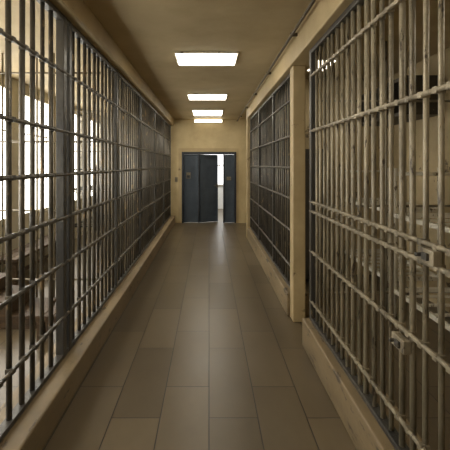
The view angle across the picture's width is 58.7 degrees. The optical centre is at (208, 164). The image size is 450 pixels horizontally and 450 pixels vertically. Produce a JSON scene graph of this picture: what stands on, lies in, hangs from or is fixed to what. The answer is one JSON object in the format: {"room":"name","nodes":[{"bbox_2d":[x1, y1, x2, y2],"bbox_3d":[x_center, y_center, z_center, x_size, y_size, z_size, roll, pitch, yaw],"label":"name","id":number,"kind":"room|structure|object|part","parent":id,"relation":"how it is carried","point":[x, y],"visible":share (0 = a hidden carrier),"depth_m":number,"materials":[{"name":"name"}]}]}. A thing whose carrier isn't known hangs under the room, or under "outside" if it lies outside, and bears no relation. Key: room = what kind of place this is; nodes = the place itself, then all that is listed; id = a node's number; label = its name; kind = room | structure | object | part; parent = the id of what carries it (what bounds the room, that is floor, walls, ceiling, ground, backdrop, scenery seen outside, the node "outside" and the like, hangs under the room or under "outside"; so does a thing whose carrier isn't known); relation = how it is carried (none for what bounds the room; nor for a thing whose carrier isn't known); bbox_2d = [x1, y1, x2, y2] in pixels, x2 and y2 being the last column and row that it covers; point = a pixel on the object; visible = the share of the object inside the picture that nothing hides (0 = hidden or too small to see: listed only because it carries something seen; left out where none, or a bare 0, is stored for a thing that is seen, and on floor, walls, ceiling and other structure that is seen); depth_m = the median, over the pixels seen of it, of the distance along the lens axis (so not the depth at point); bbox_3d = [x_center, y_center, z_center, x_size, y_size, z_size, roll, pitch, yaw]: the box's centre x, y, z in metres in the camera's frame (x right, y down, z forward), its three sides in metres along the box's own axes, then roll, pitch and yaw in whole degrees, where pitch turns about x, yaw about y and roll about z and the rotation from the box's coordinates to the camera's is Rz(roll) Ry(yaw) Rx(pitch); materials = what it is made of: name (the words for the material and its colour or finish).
{"room":"prison interior","nodes":[
{"label":"prison interior","id":0,"kind":"room"},
{"bbox_2d":[0,74,100,272],"bbox_3d":[-3.025,0.165,4.835,0.150,2.930,12.870,0,0,0],"label":"wall","id":1,"kind":"structure","parent":0,"point":[15,84],"depth_m":6.16,"materials":[{"name":"paint"}]},
{"bbox_2d":[25,92,47,216],"bbox_3d":[-2.982,-0.170,7.000,0.055,2.000,1.300,0,0,0],"label":"window","id":2,"kind":"structure","parent":1,"relation":"in","point":[26,94],"depth_m":6.92,"materials":[{"name":"white glass"}]},
{"bbox_3d":[-3.005,-0.170,6.594,0.010,1.901,0.109,0,0,0],"label":"glass","id":3,"kind":"part","parent":2,"relation":"part of","materials":[{"name":"white glass"}]},
{"bbox_3d":[-3.005,-0.173,6.916,0.010,1.885,0.005,0,0,0],"label":"glass","id":4,"kind":"part","parent":2,"relation":"part of","materials":[{"name":"white glass"}]},
{"bbox_3d":[-3.005,-0.165,7.363,0.010,1.880,0.136,0,0,0],"label":"glass","id":5,"kind":"part","parent":2,"relation":"part of","materials":[{"name":"white glass"}]},
{"bbox_2d":[75,112,81,201],"bbox_3d":[-2.982,-0.170,8.700,0.055,2.000,1.200,0,0,0],"label":"window","id":6,"kind":"structure","parent":1,"relation":"in","point":[75,112],"depth_m":8.99,"materials":[{"name":"white glass"}]},
{"bbox_3d":[-3.005,-0.170,8.700,0.010,2.000,1.200,0,0,0],"label":"glass","id":7,"kind":"part","parent":6,"relation":"part of","materials":[{"name":"white glass"}]},
{"bbox_2d":[91,118,100,197],"bbox_3d":[-2.982,-0.170,10.300,0.055,2.000,1.200,0,0,0],"label":"window","id":8,"kind":"structure","parent":1,"relation":"in","point":[91,118],"depth_m":10.59,"materials":[{"name":"white glass"}]},
{"bbox_3d":[-3.005,-0.170,10.300,0.010,2.000,1.200,0,0,0],"label":"glass","id":9,"kind":"part","parent":8,"relation":"part of","materials":[{"name":"white glass"}]},
{"bbox_3d":[-2.975,-0.170,5.250,0.040,2.000,1.500,0,0,0],"label":"window","id":10,"kind":"structure","parent":1,"relation":"in","visible":0},
{"bbox_2d":[0,87,4,218],"bbox_3d":[-3.005,-0.170,5.250,0.010,2.000,1.500,0,0,0],"label":"window","id":11,"kind":"structure","parent":10,"relation":"attached to","point":[0,87],"depth_m":5.81,"materials":[{"name":"white glass"}]},
{"bbox_2d":[107,119,245,222],"bbox_3d":[-0.150,0.165,11.345,5.900,2.930,0.150,0,0,0],"label":"wall","id":12,"kind":"structure","parent":0,"point":[185,133],"depth_m":11.27,"materials":[{"name":"paint"}]},
{"bbox_2d":[0,216,174,449],"bbox_3d":[-1.095,1.530,4.835,0.290,0.200,12.870,0,0,0],"label":"trim","id":13,"kind":"structure","parent":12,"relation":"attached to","point":[34,427],"depth_m":2.84,"materials":[{"name":"paint"}]},
{"bbox_2d":[0,0,170,442],"bbox_3d":[-1.098,0.160,4.835,0.064,2.540,12.850,0,0,0],"label":"bars","id":14,"kind":"object","parent":13,"relation":"on","point":[139,137],"visible":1,"depth_m":3.07,"materials":[{"name":"metal"}]},
{"bbox_2d":[26,0,173,125],"bbox_3d":[-1.115,-1.205,4.835,0.250,0.190,12.870,0,0,0],"label":"trim","id":15,"kind":"structure","parent":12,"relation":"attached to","point":[77,12],"depth_m":3.83,"materials":[{"name":"paint"}]},
{"bbox_2d":[178,148,237,222],"bbox_3d":[-0.015,0.580,11.262,1.690,2.100,0.015,0,0,0],"label":"trim","id":16,"kind":"structure","parent":12,"relation":"attached to","point":[180,150],"depth_m":11.26,"materials":[{"name":"paint"}]},
{"bbox_2d":[182,152,235,222],"bbox_3d":[0.000,0.630,11.310,1.530,2.000,0.160,0,0,0],"label":"door","id":17,"kind":"structure","parent":12,"relation":"in","point":[229,161],"depth_m":11.29,"materials":[{"name":"paint"}]},
{"bbox_2d":[184,155,197,221],"bbox_3d":[-0.508,0.662,11.314,0.410,1.915,0.052,0,0,0],"label":"door leaf","id":18,"kind":"structure","parent":17,"relation":"attached to","point":[190,161],"depth_m":11.30,"materials":[{"name":"paint"}]},
{"bbox_2d":[186,172,230,179],"bbox_3d":[-0.010,0.320,11.277,1.260,0.220,0.022,0,0,0],"label":"plates","id":19,"kind":"object","parent":17,"relation":"attached to","point":[188,174],"visible":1,"depth_m":11.27,"materials":[{"name":"paint"}]},
{"bbox_2d":[200,155,217,221],"bbox_3d":[0.005,0.662,11.389,0.560,1.915,0.095,0,0,-24],"label":"door ajar","id":20,"kind":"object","parent":17,"relation":"attached to","point":[208,163],"visible":1,"depth_m":11.39,"materials":[{"name":"paint"}]},
{"bbox_2d":[184,154,222,208],"bbox_3d":[0.000,0.165,14.950,3.200,2.930,0.100,0,0,0],"label":"annex","id":21,"kind":"object","parent":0,"point":[220,187],"depth_m":14.90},
{"bbox_2d":[0,209,449,449],"bbox_3d":[-0.150,1.690,6.625,5.900,0.120,16.750,0,0,0],"label":"floor","id":22,"kind":"structure","parent":0,"point":[204,353],"depth_m":3.19,"materials":[{"name":"tile"}]},
{"bbox_2d":[0,273,55,328],"bbox_3d":[-2.100,1.420,4.225,0.800,0.420,0.550,0,0,0],"label":"wooden steps","id":23,"kind":"structure","parent":22,"relation":"on","point":[15,288],"depth_m":4.10,"materials":[{"name":"brown wood"}]},
{"bbox_2d":[0,232,55,284],"bbox_3d":[-2.675,1.430,6.300,0.342,0.400,2.200,0,0,0],"label":"wooden bench","id":24,"kind":"object","parent":22,"relation":"on","point":[15,253],"visible":0.24,"depth_m":5.56,"materials":[{"name":"brown wood"}]},
{"bbox_2d":[35,305,55,341],"bbox_3d":[-1.450,1.495,3.750,0.292,0.270,0.300,0,0,0],"label":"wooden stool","id":25,"kind":"object","parent":22,"relation":"on","point":[37,314],"visible":0.25,"depth_m":3.65,"materials":[{"name":"brown wood"}]},
{"bbox_2d":[0,53,100,304],"bbox_3d":[-2.092,0.165,4.654,1.705,2.930,0.036,0,0,0],"label":"bars","id":26,"kind":"object","parent":22,"relation":"on","point":[2,72],"visible":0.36,"depth_m":4.65,"materials":[{"name":"paint"}]},
{"bbox_2d":[75,111,133,232],"bbox_3d":[-2.092,0.165,7.954,1.705,2.930,0.036,0,0,0],"label":"bars","id":27,"kind":"object","parent":22,"relation":"on","point":[75,111],"visible":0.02,"depth_m":7.94,"materials":[{"name":"paint"}]},
{"bbox_2d":[246,108,249,236],"bbox_3d":[0.980,0.165,8.900,0.280,2.930,0.200,0,0,0],"label":"pillar","id":28,"kind":"structure","parent":22,"relation":"on","point":[247,119],"depth_m":8.80,"materials":[{"name":"beige paint"}]},
{"bbox_2d":[290,66,304,321],"bbox_3d":[0.935,0.300,4.220,0.130,2.660,0.160,0,0,0],"label":"pillar","id":29,"kind":"structure","parent":22,"relation":"on","point":[297,73],"depth_m":4.14,"materials":[{"name":"beige paint"}]},
{"bbox_2d":[305,149,322,282],"bbox_3d":[1.400,0.705,5.700,0.400,1.850,0.460,0,0,0],"label":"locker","id":30,"kind":"object","parent":22,"relation":"on","point":[306,150],"visible":0.3,"depth_m":5.49,"materials":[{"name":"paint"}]},
{"bbox_2d":[302,318,421,449],"bbox_3d":[0.960,1.505,1.010,0.240,0.250,5.220,0,0,0],"label":"trim","id":31,"kind":"structure","parent":22,"relation":"on","point":[363,429],"depth_m":2.52,"materials":[{"name":"paint"}]},
{"bbox_2d":[309,0,449,449],"bbox_3d":[0.907,0.175,1.005,0.105,2.410,5.190,0,0,0],"label":"bars","id":32,"kind":"object","parent":31,"relation":"on","point":[433,257],"visible":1,"depth_m":2.25,"materials":[{"name":"paint"}]},
{"bbox_3d":[0.885,0.830,1.870,0.060,0.060,0.120,0,0,0],"label":"lock plate","id":33,"kind":"part","parent":32,"relation":"part of","materials":[{"name":"paint"}]},
{"bbox_3d":[0.885,0.370,1.630,0.060,0.060,0.120,0,0,0],"label":"lock plate","id":34,"kind":"part","parent":32,"relation":"part of","materials":[{"name":"paint"}]},
{"bbox_2d":[318,41,449,320],"bbox_3d":[1.883,0.165,4.194,1.525,2.930,0.038,0,0,0],"label":"bars","id":35,"kind":"object","parent":22,"relation":"on","point":[386,100],"visible":0.18,"depth_m":4.19,"materials":[{"name":"paint"}]},
{"bbox_2d":[340,167,437,312],"bbox_3d":[2.250,0.830,5.125,0.670,1.600,1.520,0,0,0],"label":"bunk bed","id":36,"kind":"object","parent":22,"relation":"on","point":[433,277],"visible":0.18,"depth_m":4.57,"materials":[{"name":"white paint"}]},
{"bbox_2d":[394,168,449,330],"bbox_3d":[2.175,0.830,3.075,0.720,1.600,1.920,0,0,0],"label":"bunk bed","id":37,"kind":"object","parent":22,"relation":"on","point":[434,316],"visible":0.44,"depth_m":3.97,"materials":[{"name":"white paint"}]},
{"bbox_2d":[0,0,449,118],"bbox_3d":[-0.150,-1.360,6.625,5.900,0.120,16.750,0,0,0],"label":"ceiling","id":38,"kind":"structure","parent":0,"point":[148,33],"depth_m":4.14,"materials":[{"name":"paint"}]},
{"bbox_2d":[174,52,238,64],"bbox_3d":[-0.030,-1.285,4.850,0.736,0.030,0.536,0,0,0],"label":"ceiling light","id":39,"kind":"object","parent":38,"relation":"attached to","point":[183,58],"depth_m":4.77,"materials":[{"name":"white plastic"}]},
{"bbox_2d":[187,94,227,99],"bbox_3d":[-0.030,-1.285,7.550,0.736,0.030,0.536,0,0,0],"label":"ceiling light","id":40,"kind":"object","parent":38,"relation":"attached to","point":[190,96],"depth_m":7.42,"materials":[{"name":"white plastic"}]},
{"bbox_2d":[192,110,222,115],"bbox_3d":[-0.030,-1.285,9.850,0.736,0.030,0.936,0,0,0],"label":"ceiling light","id":41,"kind":"object","parent":38,"relation":"attached to","point":[195,112],"depth_m":9.68,"materials":[{"name":"white plastic"}]},
{"bbox_2d":[194,120,222,122],"bbox_3d":[-0.020,-1.230,11.225,0.800,0.080,0.090,0,0,0],"label":"light","id":42,"kind":"object","parent":38,"relation":"attached to","point":[195,121],"visible":1,"depth_m":11.18,"materials":[{"name":"white paint"}]},
{"bbox_2d":[195,120,221,121],"bbox_3d":[-0.020,-1.230,11.200,0.760,0.070,0.040,0,0,0],"label":"diffuser","id":43,"kind":"object","parent":42,"relation":"attached to","point":[195,120],"depth_m":11.18,"materials":[{"name":"beige plastic"}]},
{"bbox_2d":[237,0,315,120],"bbox_3d":[0.807,-1.242,4.835,0.065,0.033,12.870,0,0,0],"label":"conduit","id":44,"kind":"object","parent":38,"relation":"attached to","point":[293,34],"depth_m":4.11,"materials":[{"name":"brown metal"}]},
{"bbox_2d":[308,58,335,70],"bbox_3d":[1.375,-1.285,5.150,0.386,0.030,0.536,0,0,0],"label":"recessed light","id":45,"kind":"object","parent":38,"relation":"in","point":[322,58],"visible":0.17,"depth_m":4.96,"materials":[{"name":"white paint"}]},
{"bbox_2d":[287,78,379,274],"bbox_3d":[1.865,0.165,6.025,1.570,2.930,0.150,0,0,0],"label":"wall","id":46,"kind":"structure","parent":0,"point":[306,79],"depth_m":5.95,"materials":[{"name":"beige paint"}]},
{"bbox_2d":[247,228,308,315],"bbox_3d":[0.960,1.505,6.550,0.240,0.250,4.500,0,0,0],"label":"trim","id":47,"kind":"structure","parent":46,"relation":"attached to","point":[282,290],"depth_m":5.21,"materials":[{"name":"paint"}]},
{"bbox_2d":[250,73,289,287],"bbox_3d":[0.928,0.175,6.550,0.063,2.410,4.480,0,0,0],"label":"bars","id":48,"kind":"object","parent":47,"relation":"on","point":[268,124],"visible":0.66,"depth_m":5.67,"materials":[{"name":"metal"}]},
{"bbox_2d":[247,0,378,117],"bbox_3d":[0.960,-1.165,3.600,0.240,0.270,10.400,0,0,0],"label":"trim","id":49,"kind":"structure","parent":46,"relation":"attached to","point":[323,13],"depth_m":3.63,"materials":[{"name":"beige paint"}]},
{"bbox_2d":[387,47,449,312],"bbox_3d":[2.725,0.165,4.835,0.150,2.930,12.870,0,0,0],"label":"wall","id":50,"kind":"structure","parent":0,"point":[433,60],"depth_m":4.76,"materials":[{"name":"beige paint"}]},
{"bbox_2d":[362,75,437,125],"bbox_3d":[2.424,-0.790,5.200,0.448,0.440,1.400,0,0,0],"label":"wall shelf","id":51,"kind":"object","parent":50,"relation":"attached to","point":[433,79],"visible":0.25,"depth_m":4.51,"materials":[{"name":"paint"}]},
{"bbox_3d":[0.000,0.165,13.210,3.200,2.930,3.580,0,0,0],"label":"wall","id":52,"kind":"structure","parent":0,"visible":0},
{"bbox_2d":[203,154,233,184],"bbox_3d":[0.375,0.025,14.865,1.210,1.470,0.070,0,0,0],"label":"window","id":53,"kind":"structure","parent":52,"relation":"in","point":[219,165],"depth_m":14.87,"materials":[{"name":"white glass"}]},
{"bbox_3d":[0.375,0.030,14.875,1.150,1.400,0.010,0,0,0],"label":"glass","id":54,"kind":"part","parent":53,"relation":"part of","materials":[{"name":"white glass"}]}
]}

